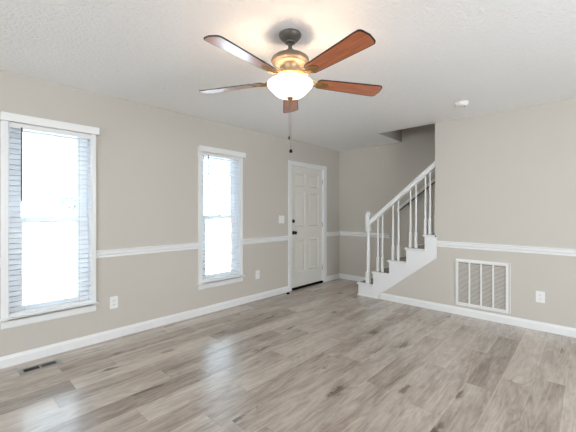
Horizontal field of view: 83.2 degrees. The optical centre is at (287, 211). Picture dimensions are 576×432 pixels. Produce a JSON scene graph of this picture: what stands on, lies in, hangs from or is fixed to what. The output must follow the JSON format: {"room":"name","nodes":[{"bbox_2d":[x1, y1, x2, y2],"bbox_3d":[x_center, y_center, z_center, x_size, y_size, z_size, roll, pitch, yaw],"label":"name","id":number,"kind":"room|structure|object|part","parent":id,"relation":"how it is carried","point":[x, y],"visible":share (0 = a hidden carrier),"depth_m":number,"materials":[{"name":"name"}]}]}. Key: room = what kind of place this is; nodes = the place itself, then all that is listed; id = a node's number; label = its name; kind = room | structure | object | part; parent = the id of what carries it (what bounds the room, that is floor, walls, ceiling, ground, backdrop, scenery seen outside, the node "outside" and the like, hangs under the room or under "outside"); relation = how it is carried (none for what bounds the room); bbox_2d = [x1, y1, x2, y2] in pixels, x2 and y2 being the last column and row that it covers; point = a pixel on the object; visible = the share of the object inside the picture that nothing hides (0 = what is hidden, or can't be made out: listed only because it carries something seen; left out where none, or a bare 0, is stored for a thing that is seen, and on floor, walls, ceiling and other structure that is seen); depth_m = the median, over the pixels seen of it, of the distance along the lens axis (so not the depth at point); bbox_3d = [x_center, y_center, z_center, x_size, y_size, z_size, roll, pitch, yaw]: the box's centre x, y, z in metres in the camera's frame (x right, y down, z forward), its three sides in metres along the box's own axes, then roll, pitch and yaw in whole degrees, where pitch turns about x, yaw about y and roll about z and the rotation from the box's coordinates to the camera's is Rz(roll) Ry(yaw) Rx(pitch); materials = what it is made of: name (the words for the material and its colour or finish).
{"room":"empty living room","nodes":[
{"label":"empty living room","id":0,"kind":"room"},
{"bbox_2d":[0,70,338,356],"bbox_3d":[-2.333,0.072,2.784,0.150,2.460,9.608,0,0,43],"label":"wall","id":1,"kind":"structure","parent":0,"point":[147,156],"depth_m":3.58,"materials":[{"name":"beige paint"}]},
{"bbox_2d":[0,120,98,329],"bbox_3d":[-2.152,0.086,2.942,0.200,1.768,0.734,0,0,43],"label":"window","id":2,"kind":"structure","parent":1,"relation":"in","point":[6,322],"depth_m":2.82,"materials":[{"name":"white paint"}]},
{"bbox_3d":[-2.186,-0.317,2.983,0.025,0.838,0.594,0,0,43],"label":"sash","id":3,"kind":"part","parent":2,"relation":"part of","materials":[{"name":"glass"}]},
{"bbox_3d":[-2.166,0.461,2.965,0.025,0.818,0.594,0,0,43],"label":"sash","id":4,"kind":"part","parent":2,"relation":"part of","materials":[{"name":"glass"}]},
{"bbox_3d":[-2.119,0.890,2.912,0.110,0.020,0.734,0,0,43],"label":"sill","id":5,"kind":"part","parent":2,"relation":"part of","materials":[{"name":"white paint"}]},
{"bbox_2d":[0,111,99,316],"bbox_3d":[-2.103,0.030,2.907,0.100,1.680,0.720,0,0,43],"label":"window blind","id":6,"kind":"object","parent":2,"relation":"attached to","point":[6,116],"visible":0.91,"depth_m":2.87,"materials":[{"name":"white plastic"}]},
{"bbox_3d":[-2.121,-0.722,2.924,0.050,0.044,0.612,0,0,43],"label":"head rail","id":7,"kind":"part","parent":6,"relation":"part of","materials":[{"name":"white plastic"}]},
{"bbox_3d":[-2.121,0.859,2.923,0.052,0.022,0.612,0,0,43],"label":"rail","id":8,"kind":"part","parent":6,"relation":"part of","materials":[{"name":"white plastic"}]},
{"bbox_3d":[-1.963,0.074,3.052,0.002,1.555,0.002,0,0,43],"label":"ladder cord","id":9,"kind":"part","parent":6,"relation":"part of","materials":[{"name":"white fabric"}]},
{"bbox_2d":[110,296,117,308],"bbox_3d":[-1.762,0.920,3.282,0.009,0.122,0.078,0,0,43],"label":"wall outlet","id":10,"kind":"object","parent":1,"relation":"attached to","point":[113,300],"visible":1,"depth_m":3.28,"materials":[{"name":"white plastic"}]},
{"bbox_2d":[0,286,288,368],"bbox_3d":[-2.716,1.236,2.249,0.015,0.092,8.004,0,0,43],"label":"baseboard","id":11,"kind":"structure","parent":1,"relation":"attached to","point":[37,353],"depth_m":3.33,"materials":[{"name":"white paint"}]},
{"bbox_2d":[96,242,198,257],"bbox_3d":[-1.483,0.418,3.569,0.028,0.078,1.130,0,0,43],"label":"trim","id":12,"kind":"structure","parent":1,"relation":"attached to","point":[185,246],"depth_m":3.49,"materials":[{"name":"white paint"}]},
{"bbox_2d":[197,147,244,289],"bbox_3d":[-0.910,0.086,4.282,0.200,1.768,0.731,0,0,43],"label":"window","id":13,"kind":"structure","parent":1,"relation":"in","point":[238,200],"depth_m":4.42,"materials":[{"name":"white paint"}]},
{"bbox_3d":[-0.944,-0.317,4.322,0.025,0.838,0.591,0,0,43],"label":"sash","id":14,"kind":"part","parent":13,"relation":"part of","materials":[{"name":"glass"}]},
{"bbox_3d":[-0.924,0.461,4.304,0.025,0.818,0.591,0,0,43],"label":"sash","id":15,"kind":"part","parent":13,"relation":"part of","materials":[{"name":"glass"}]},
{"bbox_3d":[-0.877,0.890,4.251,0.110,0.020,0.731,0,0,43],"label":"sill","id":16,"kind":"part","parent":13,"relation":"part of","materials":[{"name":"white paint"}]},
{"bbox_2d":[199,145,245,281],"bbox_3d":[-0.861,0.030,4.246,0.100,1.680,0.717,0,0,43],"label":"window blind","id":17,"kind":"object","parent":13,"relation":"attached to","point":[212,150],"visible":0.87,"depth_m":4.22,"materials":[{"name":"white plastic"}]},
{"bbox_3d":[-0.879,-0.722,4.263,0.050,0.044,0.609,0,0,43],"label":"head rail","id":18,"kind":"part","parent":17,"relation":"part of","materials":[{"name":"white plastic"}]},
{"bbox_3d":[-0.879,0.859,4.262,0.052,0.022,0.609,0,0,43],"label":"rail","id":19,"kind":"part","parent":17,"relation":"part of","materials":[{"name":"white plastic"}]},
{"bbox_2d":[256,270,259,278],"bbox_3d":[-0.440,0.915,4.707,0.009,0.122,0.078,0,0,43],"label":"wall outlet","id":20,"kind":"object","parent":1,"relation":"attached to","point":[257,271],"visible":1,"depth_m":4.71,"materials":[{"name":"white plastic"}]},
{"bbox_2d":[243,235,288,243],"bbox_3d":[-0.308,0.418,4.836,0.028,0.078,0.936,0,0,43],"label":"trim","id":21,"kind":"structure","parent":1,"relation":"attached to","point":[286,237],"depth_m":4.80,"materials":[{"name":"white paint"}]},
{"bbox_2d":[279,215,283,222],"bbox_3d":[-0.095,0.122,5.073,0.018,0.122,0.124,0,0,43],"label":"light switch","id":22,"kind":"object","parent":1,"relation":"attached to","point":[281,217],"visible":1,"depth_m":5.07,"materials":[{"name":"white plastic"}]},
{"bbox_2d":[288,160,326,291],"bbox_3d":[0.322,0.229,5.588,0.169,2.105,1.024,0,0,43],"label":"door","id":23,"kind":"structure","parent":1,"relation":"in","point":[307,183],"depth_m":5.56,"materials":[{"name":"white paint"}]},
{"bbox_2d":[327,273,339,280],"bbox_3d":[0.848,1.236,6.092,0.015,0.092,0.430,0,0,43],"label":"baseboard","id":24,"kind":"structure","parent":1,"relation":"attached to","point":[335,276],"depth_m":6.09,"materials":[{"name":"white paint"}]},
{"bbox_2d":[327,231,339,235],"bbox_3d":[0.853,0.418,6.088,0.028,0.078,0.430,0,0,43],"label":"trim","id":25,"kind":"structure","parent":1,"relation":"attached to","point":[336,233],"depth_m":6.09,"materials":[{"name":"white paint"}]},
{"bbox_2d":[0,278,575,431],"bbox_3d":[-0.083,1.342,0.696,6.269,0.120,9.608,0,0,43],"label":"floor","id":26,"kind":"structure","parent":0,"point":[327,356],"depth_m":2.57,"materials":[{"name":"wood"}]},
{"bbox_2d":[18,359,61,375],"bbox_3d":[-2.042,1.279,2.674,0.124,0.006,0.274,0,0,43],"label":"floor vent","id":27,"kind":"object","parent":26,"relation":"in","point":[30,369],"visible":1,"depth_m":2.66,"materials":[{"name":"metal"}]},
{"bbox_2d":[357,233,436,298],"bbox_3d":[2.559,0.014,4.194,3.288,2.536,0.881,0,0,43],"label":"staircase","id":28,"kind":"structure","parent":26,"relation":"on","point":[415,259],"depth_m":4.55,"materials":[{"name":"white paint"}]},
{"bbox_3d":[1.484,1.274,5.185,0.352,0.016,0.855,0,0,43],"label":"shoe moulding","id":29,"kind":"part","parent":28,"relation":"part of","materials":[{"name":"white paint"}]},
{"bbox_2d":[366,161,434,282],"bbox_3d":[1.575,0.204,4.615,1.020,1.760,0.064,0,0,43],"label":"stair railing","id":30,"kind":"object","parent":28,"relation":"on","point":[369,221],"visible":0.99,"depth_m":4.61,"materials":[{"name":"white paint"}]},
{"bbox_3d":[1.224,0.540,4.941,0.064,1.090,0.064,0,0,43],"label":"newel post","id":31,"kind":"part","parent":30,"relation":"part of","materials":[{"name":"white paint"}]},
{"bbox_3d":[1.597,-0.236,4.595,0.959,0.879,0.060,0,0,43],"label":"handrail","id":32,"kind":"part","parent":30,"relation":"part of","materials":[{"name":"white paint"}]},
{"bbox_2d":[0,0,575,151],"bbox_3d":[-0.068,-1.303,0.683,6.329,0.290,9.608,0,0,43],"label":"ceiling","id":33,"kind":"structure","parent":0,"point":[426,57],"depth_m":2.42,"materials":[{"name":"white paint"}]},
{"bbox_2d":[199,28,381,152],"bbox_3d":[0.003,-0.770,2.083,1.279,0.776,1.263,0,0,43],"label":"ceiling fan","id":34,"kind":"object","parent":33,"relation":"hanging from","point":[289,84],"visible":1,"depth_m":2.02,"materials":[{"name":"brown wood"}]},
{"bbox_3d":[-0.390,-0.858,2.258,0.486,0.007,0.130,0,12,19],"label":"blade","id":35,"kind":"part","parent":34,"relation":"part of","materials":[{"name":"brown wood"}]},
{"bbox_3d":[-0.242,-0.858,1.778,0.130,0.007,0.486,15,9,36],"label":"blade","id":36,"kind":"part","parent":34,"relation":"part of","materials":[{"name":"brown wood"}]},
{"bbox_3d":[0.014,-0.794,2.120,0.298,0.099,0.298,0,0,43],"label":"lamp shade","id":37,"kind":"part","parent":34,"relation":"part of","materials":[{"name":"white glass"}]},
{"bbox_3d":[0.020,-0.858,2.547,0.130,0.007,0.486,-12,0,1],"label":"blade","id":38,"kind":"part","parent":34,"relation":"part of","materials":[{"name":"brown wood"}]},
{"bbox_3d":[0.260,-0.858,1.771,0.130,0.007,0.486,15,-8,-34],"label":"blade","id":39,"kind":"part","parent":34,"relation":"part of","materials":[{"name":"brown wood"}]},
{"bbox_3d":[0.422,-0.858,2.246,0.486,0.007,0.130,0,-12,-17],"label":"blade","id":40,"kind":"part","parent":34,"relation":"part of","materials":[{"name":"brown wood"}]},
{"bbox_2d":[455,101,468,107],"bbox_3d":[1.851,-1.136,3.452,0.132,0.044,0.132,0,0,43],"label":"smoke detector","id":41,"kind":"object","parent":33,"relation":"attached to","point":[460,104],"visible":1,"depth_m":3.42,"materials":[{"name":"white plastic"}]},
{"bbox_2d":[339,124,434,277],"bbox_3d":[3.195,-1.208,4.311,6.179,5.020,0.150,0,0,43],"label":"wall","id":42,"kind":"structure","parent":0,"point":[370,178],"depth_m":5.66,"materials":[{"name":"beige paint"}]},
{"bbox_2d":[339,273,365,280],"bbox_3d":[1.329,1.236,5.929,0.912,0.092,0.015,0,0,43],"label":"baseboard","id":43,"kind":"structure","parent":42,"relation":"attached to","point":[342,276],"depth_m":6.05,"materials":[{"name":"white paint"}]},
{"bbox_2d":[340,231,389,237],"bbox_3d":[1.367,0.418,5.885,1.001,0.078,0.028,0,0,43],"label":"trim","id":44,"kind":"structure","parent":42,"relation":"attached to","point":[343,233],"depth_m":5.90,"materials":[{"name":"white paint"}]},
{"bbox_2d":[397,178,434,211],"bbox_3d":[2.914,-1.164,4.417,2.935,2.336,0.074,0,0,43],"label":"wall handrail","id":45,"kind":"object","parent":42,"relation":"attached to","point":[422,190],"visible":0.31,"depth_m":5.19,"materials":[{"name":"white paint"}]},
{"bbox_2d":[379,98,575,327],"bbox_3d":[3.122,0.072,3.208,4.785,2.460,0.120,0,0,43],"label":"wall","id":46,"kind":"structure","parent":0,"point":[507,177],"depth_m":3.65,"materials":[{"name":"beige paint"}]},
{"bbox_2d":[435,123,435,234],"bbox_3d":[1.968,-0.428,4.279,0.012,1.460,0.126,0,0,43],"label":"trim","id":47,"kind":"structure","parent":46,"relation":"attached to","point":[435,123],"depth_m":4.23,"materials":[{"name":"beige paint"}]},
{"bbox_2d":[380,293,575,337],"bbox_3d":[3.089,1.236,3.147,4.750,0.092,0.015,0,0,43],"label":"baseboard","id":48,"kind":"structure","parent":46,"relation":"attached to","point":[541,326],"depth_m":3.83,"materials":[{"name":"white paint"}]},
{"bbox_2d":[455,258,510,313],"bbox_3d":[2.308,0.876,3.868,0.576,0.576,0.018,0,0,43],"label":"air vent","id":49,"kind":"object","parent":46,"relation":"in","point":[486,285],"visible":1,"depth_m":3.86,"materials":[{"name":"white plastic"}]},
{"bbox_2d":[436,241,575,256],"bbox_3d":[3.378,0.418,2.869,3.949,0.078,0.028,0,0,43],"label":"trim","id":50,"kind":"structure","parent":46,"relation":"attached to","point":[464,245],"depth_m":3.66,"materials":[{"name":"white paint"}]},
{"bbox_2d":[536,291,544,302],"bbox_3d":[2.719,0.920,3.494,0.078,0.122,0.009,0,0,43],"label":"wall outlet","id":51,"kind":"object","parent":46,"relation":"attached to","point":[540,296],"visible":1,"depth_m":3.49,"materials":[{"name":"white plastic"}]},
{"label":"outside","id":52,"kind":"structure","parent":0,"visible":0},
{"bbox_2d":[23,223,229,304],"bbox_3d":[-16.013,1.832,14.852,36.319,0.100,60.000,0,0,43],"label":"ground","id":53,"kind":"structure","parent":52,"point":[44,233],"depth_m":12.32,"materials":[{"name":"white"}]},
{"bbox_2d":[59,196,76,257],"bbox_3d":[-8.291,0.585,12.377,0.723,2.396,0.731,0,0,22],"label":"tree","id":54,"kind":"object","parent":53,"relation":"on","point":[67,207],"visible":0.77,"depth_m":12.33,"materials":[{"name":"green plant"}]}
]}

